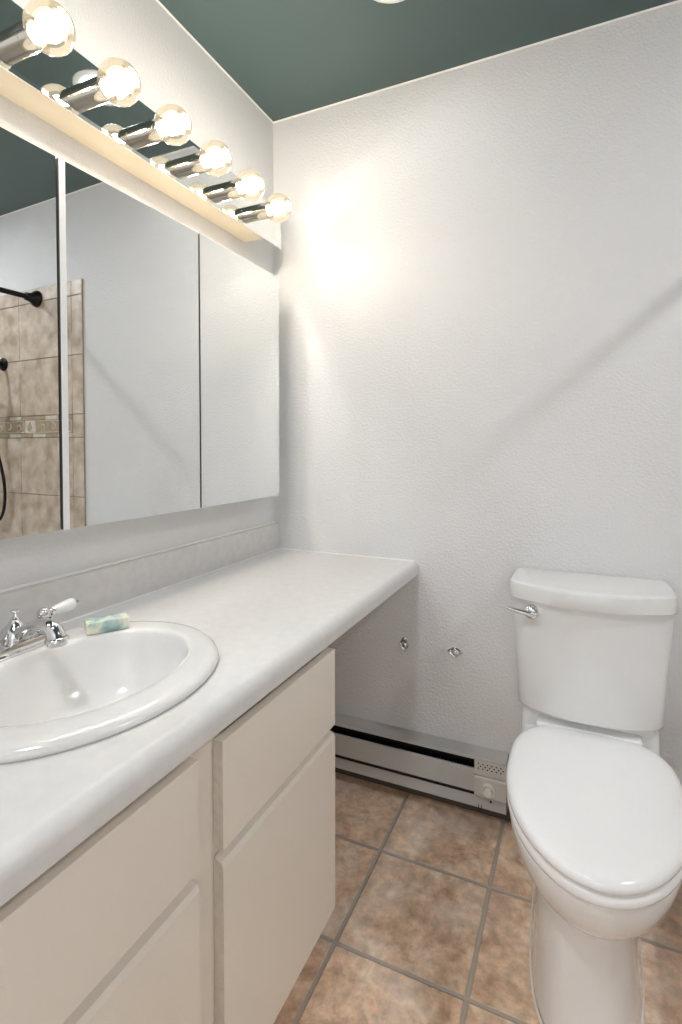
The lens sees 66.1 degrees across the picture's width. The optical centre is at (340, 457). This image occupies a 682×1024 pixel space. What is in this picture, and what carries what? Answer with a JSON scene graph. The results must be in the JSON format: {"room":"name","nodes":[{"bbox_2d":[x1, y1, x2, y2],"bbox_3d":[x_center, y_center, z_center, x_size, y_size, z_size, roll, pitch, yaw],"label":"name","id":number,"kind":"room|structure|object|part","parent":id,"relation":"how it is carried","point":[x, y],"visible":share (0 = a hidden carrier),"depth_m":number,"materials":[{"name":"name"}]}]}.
{"room":"bathroom","nodes":[
{"label":"bathroom","id":0,"kind":"room"},
{"bbox_2d":[0,0,274,589],"bbox_3d":[-0.795,-0.033,0.923,0.100,2.402,2.400,1,1,24],"label":"wall","id":1,"kind":"structure","parent":0,"point":[171,67],"depth_m":1.42,"materials":[{"name":"white paint"}]},
{"bbox_2d":[0,127,278,539],"bbox_3d":[-0.522,-0.234,1.272,0.105,0.754,1.252,1,1,24],"label":"medicine cabinet","id":2,"kind":"object","parent":1,"relation":"attached to","point":[139,351],"visible":1,"depth_m":1.19,"materials":[{"name":"white metal"}]},
{"bbox_2d":[0,127,59,539],"bbox_3d":[-0.664,-0.225,0.876,0.003,0.754,0.413,1,1,26],"label":"mirror glass","id":3,"kind":"object","parent":2,"relation":"attached to","point":[29,174],"depth_m":1.01,"materials":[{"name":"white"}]},
{"bbox_3d":[-0.496,-0.234,1.260,0.030,0.754,0.413,1,1,26],"label":"mirror door","id":4,"kind":"part","parent":2,"relation":"part of","materials":[{"name":"white metal"}]},
{"bbox_2d":[57,158,199,529],"bbox_3d":[-0.481,-0.234,1.253,0.003,0.754,0.413,1,1,26],"label":"mirror glass","id":5,"kind":"object","parent":2,"relation":"attached to","point":[128,272],"depth_m":1.21,"materials":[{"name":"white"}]},
{"bbox_3d":[-0.317,-0.243,1.639,0.030,0.754,0.413,1,1,24],"label":"mirror door","id":6,"kind":"part","parent":2,"relation":"part of","materials":[{"name":"white metal"}]},
{"bbox_2d":[199,233,278,507],"bbox_3d":[-0.302,-0.243,1.632,0.003,0.754,0.413,1,1,24],"label":"mirror glass","id":7,"kind":"object","parent":2,"relation":"attached to","point":[239,299],"depth_m":1.59,"materials":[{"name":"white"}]},
{"bbox_2d":[0,523,278,630],"bbox_3d":[-0.624,0.316,1.160,0.019,0.099,1.838,1,1,24],"label":"backsplash","id":8,"kind":"structure","parent":1,"relation":"attached to","point":[96,589],"depth_m":1.34,"materials":[{"name":"laminate"}]},
{"bbox_2d":[0,0,291,249],"bbox_3d":[-0.422,-0.793,1.336,0.224,0.134,1.123,1,1,24],"label":"vanity light bar","id":9,"kind":"object","parent":1,"relation":"attached to","point":[41,73],"visible":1,"depth_m":1.20,"materials":[{"name":"silver metal"}]},
{"bbox_2d":[3,17,49,59],"bbox_3d":[-0.580,-0.775,0.969,0.063,0.049,0.049,1,1,24],"label":"socket","id":10,"kind":"object","parent":9,"relation":"attached to","point":[21,40],"depth_m":0.96,"materials":[{"name":"silver metal"}]},
{"bbox_3d":[-0.561,-0.775,0.960,0.026,0.039,0.039,1,1,24],"label":"bulb stem","id":11,"kind":"part","parent":9,"relation":"part of","materials":[{"name":"white glass"}]},
{"bbox_3d":[-0.524,-0.774,0.944,0.086,0.085,0.085,1,1,24],"label":"bulb","id":12,"kind":"part","parent":9,"relation":"part of","materials":[{"name":"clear glass"}]},
{"bbox_2d":[78,73,117,107],"bbox_3d":[-0.515,-0.778,1.112,0.063,0.049,0.049,1,1,24],"label":"socket","id":13,"kind":"object","parent":9,"relation":"attached to","point":[94,92],"depth_m":1.10,"materials":[{"name":"silver metal"}]},
{"bbox_3d":[-0.496,-0.778,1.104,0.026,0.039,0.039,1,1,24],"label":"bulb stem","id":14,"kind":"part","parent":9,"relation":"part of","materials":[{"name":"white glass"}]},
{"bbox_3d":[-0.459,-0.778,1.087,0.086,0.085,0.085,1,1,24],"label":"bulb","id":15,"kind":"part","parent":9,"relation":"part of","materials":[{"name":"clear glass"}]},
{"bbox_2d":[136,117,169,145],"bbox_3d":[-0.450,-0.782,1.256,0.063,0.049,0.049,1,1,24],"label":"socket","id":16,"kind":"object","parent":9,"relation":"attached to","point":[150,132],"depth_m":1.24,"materials":[{"name":"silver metal"}]},
{"bbox_3d":[-0.431,-0.781,1.247,0.026,0.039,0.039,1,1,24],"label":"bulb stem","id":17,"kind":"part","parent":9,"relation":"part of","materials":[{"name":"white glass"}]},
{"bbox_3d":[-0.394,-0.781,1.230,0.086,0.085,0.085,1,1,24],"label":"bulb","id":18,"kind":"part","parent":9,"relation":"part of","materials":[{"name":"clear glass"}]},
{"bbox_2d":[182,151,211,175],"bbox_3d":[-0.384,-0.785,1.399,0.063,0.049,0.049,1,1,24],"label":"socket","id":19,"kind":"object","parent":9,"relation":"attached to","point":[194,164],"depth_m":1.39,"materials":[{"name":"silver metal"}]},
{"bbox_3d":[-0.366,-0.785,1.391,0.026,0.039,0.039,1,1,24],"label":"bulb stem","id":20,"kind":"part","parent":9,"relation":"part of","materials":[{"name":"white glass"}]},
{"bbox_3d":[-0.329,-0.785,1.374,0.086,0.085,0.085,1,1,24],"label":"bulb","id":21,"kind":"part","parent":9,"relation":"part of","materials":[{"name":"clear glass"}]},
{"bbox_2d":[219,179,245,200],"bbox_3d":[-0.319,-0.788,1.542,0.063,0.049,0.049,1,1,24],"label":"socket","id":22,"kind":"object","parent":9,"relation":"attached to","point":[233,189],"depth_m":1.53,"materials":[{"name":"silver metal"}]},
{"bbox_3d":[-0.263,-0.788,1.517,0.086,0.085,0.085,1,1,24],"label":"bulb","id":23,"kind":"part","parent":9,"relation":"part of","materials":[{"name":"clear glass"}]},
{"bbox_2d":[250,202,273,220],"bbox_3d":[-0.254,-0.792,1.686,0.063,0.049,0.049,1,1,24],"label":"socket","id":24,"kind":"object","parent":9,"relation":"attached to","point":[262,211],"depth_m":1.67,"materials":[{"name":"silver metal"}]},
{"bbox_3d":[-0.198,-0.791,1.661,0.086,0.085,0.085,1,1,24],"label":"bulb","id":25,"kind":"part","parent":9,"relation":"part of","materials":[{"name":"clear glass"}]},
{"bbox_2d":[159,0,675,121],"bbox_3d":[0.295,-1.274,0.397,2.500,0.100,2.600,1,1,24],"label":"ceiling","id":26,"kind":"structure","parent":0,"point":[291,57],"depth_m":1.55,"materials":[{"name":"green paint"}]},
{"bbox_2d":[374,0,403,3],"bbox_3d":[0.132,-1.240,1.348,0.176,0.010,0.176,1,1,24],"label":"recessed light","id":27,"kind":"object","parent":26,"relation":"in","point":[380,1],"visible":1,"depth_m":1.42,"materials":[{"name":"white"}]},
{"bbox_2d":[273,1,681,783],"bbox_3d":[0.815,-0.050,1.563,2.500,2.402,0.100,1,1,24],"label":"wall","id":28,"kind":"structure","parent":0,"point":[478,266],"depth_m":1.67,"materials":[{"name":"white paint"}]},
{"bbox_2d":[400,637,408,651],"bbox_3d":[0.215,0.638,1.790,0.035,0.052,0.012,1,1,24],"label":"bracket","id":29,"kind":"object","parent":28,"relation":"attached to","point":[404,644],"visible":1,"depth_m":1.79,"materials":[{"name":"silver metal"}]},
{"bbox_3d":[0.215,0.638,1.790,0.021,0.021,0.011,1,1,24],"label":"post","id":30,"kind":"part","parent":29,"relation":"part of","materials":[{"name":"silver metal"}]},
{"bbox_2d":[156,0,681,122],"bbox_3d":[0.294,-1.223,0.401,2.304,0.007,2.404,1,1,24],"label":"trim","id":31,"kind":"structure","parent":28,"relation":"attached to","point":[158,1],"depth_m":1.63,"materials":[{"name":"white"}]},
{"bbox_2d":[330,713,508,814],"bbox_3d":[0.123,1.017,1.799,0.858,0.172,0.088,1,1,24],"label":"baseboard heater","id":32,"kind":"object","parent":28,"relation":"attached to","point":[474,775],"visible":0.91,"depth_m":1.73,"materials":[{"name":"white metal"}]},
{"bbox_3d":[0.073,1.008,1.806,0.761,0.071,0.008,1,1,24],"label":"panel","id":33,"kind":"part","parent":32,"relation":"part of","materials":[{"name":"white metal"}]},
{"bbox_2d":[474,759,505,780],"bbox_3d":[0.463,0.969,1.627,0.096,0.044,0.007,1,1,24],"label":"vent grille","id":34,"kind":"object","parent":32,"relation":"attached to","point":[484,769],"depth_m":1.62,"materials":[{"name":"white"}]},
{"bbox_2d":[335,767,510,821],"bbox_3d":[0.171,1.119,1.826,0.930,0.055,0.006,1,1,24],"label":"baseboard","id":35,"kind":"structure","parent":28,"relation":"attached to","point":[338,770],"depth_m":1.77,"materials":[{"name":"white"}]},
{"bbox_2d":[447,647,462,656],"bbox_3d":[0.373,0.639,1.719,0.052,0.035,0.012,1,1,24],"label":"bracket","id":36,"kind":"object","parent":28,"relation":"attached to","point":[455,652],"visible":1,"depth_m":1.72,"materials":[{"name":"silver metal"}]},
{"bbox_3d":[0.372,0.639,1.718,0.021,0.021,0.011,1,1,24],"label":"post","id":37,"kind":"part","parent":36,"relation":"part of","materials":[{"name":"silver metal"}]},
{"bbox_2d":[274,772,681,1023],"bbox_3d":[0.299,1.228,0.455,2.500,0.100,2.600,1,1,24],"label":"floor","id":38,"kind":"structure","parent":0,"point":[429,921],"depth_m":1.29,"materials":[{"name":"tile"}]},
{"bbox_2d":[0,647,334,1023],"bbox_3d":[-0.505,0.795,0.804,0.540,0.752,1.188,1,1,24],"label":"vanity cabinet","id":39,"kind":"object","parent":38,"relation":"on","point":[205,899],"visible":0.73,"depth_m":0.82,"materials":[{"name":"beige paint"}]},
{"bbox_3d":[-0.352,0.545,0.507,0.020,0.171,0.626,1,1,24],"label":"false drawer","id":40,"kind":"part","parent":39,"relation":"part of","materials":[{"name":"beige paint"}]},
{"bbox_3d":[-0.285,0.859,0.660,0.020,0.430,0.306,1,1,24],"label":"door","id":41,"kind":"part","parent":39,"relation":"part of","materials":[{"name":"beige paint"}]},
{"bbox_2d":[0,521,417,906],"bbox_3d":[-0.377,0.338,1.049,0.566,0.150,1.840,1,1,24],"label":"countertop","id":42,"kind":"structure","parent":39,"relation":"on","point":[268,610],"depth_m":1.09,"materials":[{"name":"laminate"}]},
{"bbox_2d":[0,598,79,661],"bbox_3d":[-0.595,0.316,0.963,0.190,0.074,0.190,-1,1,-21],"label":"faucet","id":43,"kind":"object","parent":42,"relation":"on","point":[17,637],"visible":1,"depth_m":0.94,"materials":[{"name":"silver metal"}]},
{"bbox_3d":[-0.600,0.289,0.965,0.015,0.022,0.015,1,1,24],"label":"lift rod","id":44,"kind":"part","parent":43,"relation":"part of","materials":[{"name":"silver metal"}]},
{"bbox_3d":[-0.596,0.343,0.964,0.058,0.021,0.168,1,1,24],"label":"plate","id":45,"kind":"part","parent":43,"relation":"part of","materials":[{"name":"silver metal"}]},
{"bbox_3d":[-0.552,0.314,0.944,0.158,0.059,0.053,1,1,24],"label":"spout","id":46,"kind":"part","parent":43,"relation":"part of","materials":[{"name":"silver metal"}]},
{"bbox_3d":[-0.574,0.313,1.012,0.045,0.048,0.045,1,1,24],"label":"handle","id":47,"kind":"part","parent":43,"relation":"part of","materials":[{"name":"silver metal"}]},
{"bbox_3d":[-0.555,0.297,1.053,0.026,0.026,0.048,1,1,24],"label":"porcelain lever","id":48,"kind":"part","parent":43,"relation":"part of","materials":[{"name":"white ceramic"}]},
{"bbox_2d":[0,621,218,763],"bbox_3d":[-0.448,0.426,0.886,0.446,0.146,0.512,1,1,24],"label":"sink","id":49,"kind":"object","parent":42,"relation":"in","point":[88,689],"visible":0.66,"depth_m":0.95,"materials":[{"name":"white ceramic"}]},
{"bbox_2d":[84,612,128,634],"bbox_3d":[-0.477,0.337,1.068,0.080,0.024,0.038,-1,2,-32],"label":"soap bar","id":50,"kind":"object","parent":49,"relation":"on","point":[95,625],"visible":1,"depth_m":1.06,"materials":[{"name":"white wax"}]},
{"bbox_3d":[-0.287,0.748,0.703,0.020,0.652,1.188,1,1,24],"label":"frame","id":51,"kind":"part","parent":39,"relation":"part of","materials":[{"name":"beige paint"}]},
{"bbox_3d":[-0.111,0.540,1.038,0.020,0.180,0.424,1,1,24],"label":"drawer","id":52,"kind":"part","parent":39,"relation":"part of","materials":[{"name":"beige paint"}]},
{"bbox_3d":[-0.110,0.855,1.045,0.020,0.420,0.424,1,1,24],"label":"door","id":53,"kind":"part","parent":39,"relation":"part of","materials":[{"name":"beige paint"}]},
{"bbox_2d":[506,568,681,1023],"bbox_3d":[0.584,0.753,1.238,0.404,0.813,0.702,1,1,24],"label":"toilet","id":54,"kind":"object","parent":38,"relation":"on","point":[595,806],"visible":1,"depth_m":1.17,"materials":[{"name":"white ceramic"}]},
{"bbox_3d":[0.489,0.416,1.416,0.078,0.025,0.021,0,1,12],"label":"lever arm","id":55,"kind":"part","parent":54,"relation":"part of","materials":[{"name":"silver metal"}]},
{"bbox_3d":[0.517,0.419,1.425,0.040,0.040,0.021,1,2,31],"label":"flush lever","id":56,"kind":"part","parent":54,"relation":"part of","materials":[{"name":"silver metal"}]},
{"bbox_3d":[0.680,0.365,1.440,0.404,0.047,0.239,1,1,24],"label":"tank lid","id":57,"kind":"part","parent":54,"relation":"part of","materials":[{"name":"white ceramic"}]},
{"bbox_3d":[0.682,0.543,1.447,0.390,0.308,0.211,1,1,24],"label":"tank","id":58,"kind":"part","parent":54,"relation":"part of","materials":[{"name":"white ceramic"}]},
{"bbox_3d":[0.556,0.742,1.157,0.373,0.028,0.532,1,1,24],"label":"seat lid","id":59,"kind":"part","parent":54,"relation":"part of","materials":[{"name":"white plastic"}]},
{"bbox_3d":[0.552,0.771,1.148,0.370,0.023,0.509,1,1,24],"label":"seat","id":60,"kind":"part","parent":54,"relation":"part of","materials":[{"name":"white plastic"}]},
{"bbox_3d":[0.584,0.969,1.227,0.358,0.381,0.657,1,1,24],"label":"bowl","id":61,"kind":"part","parent":54,"relation":"part of","materials":[{"name":"white ceramic"}]}
]}

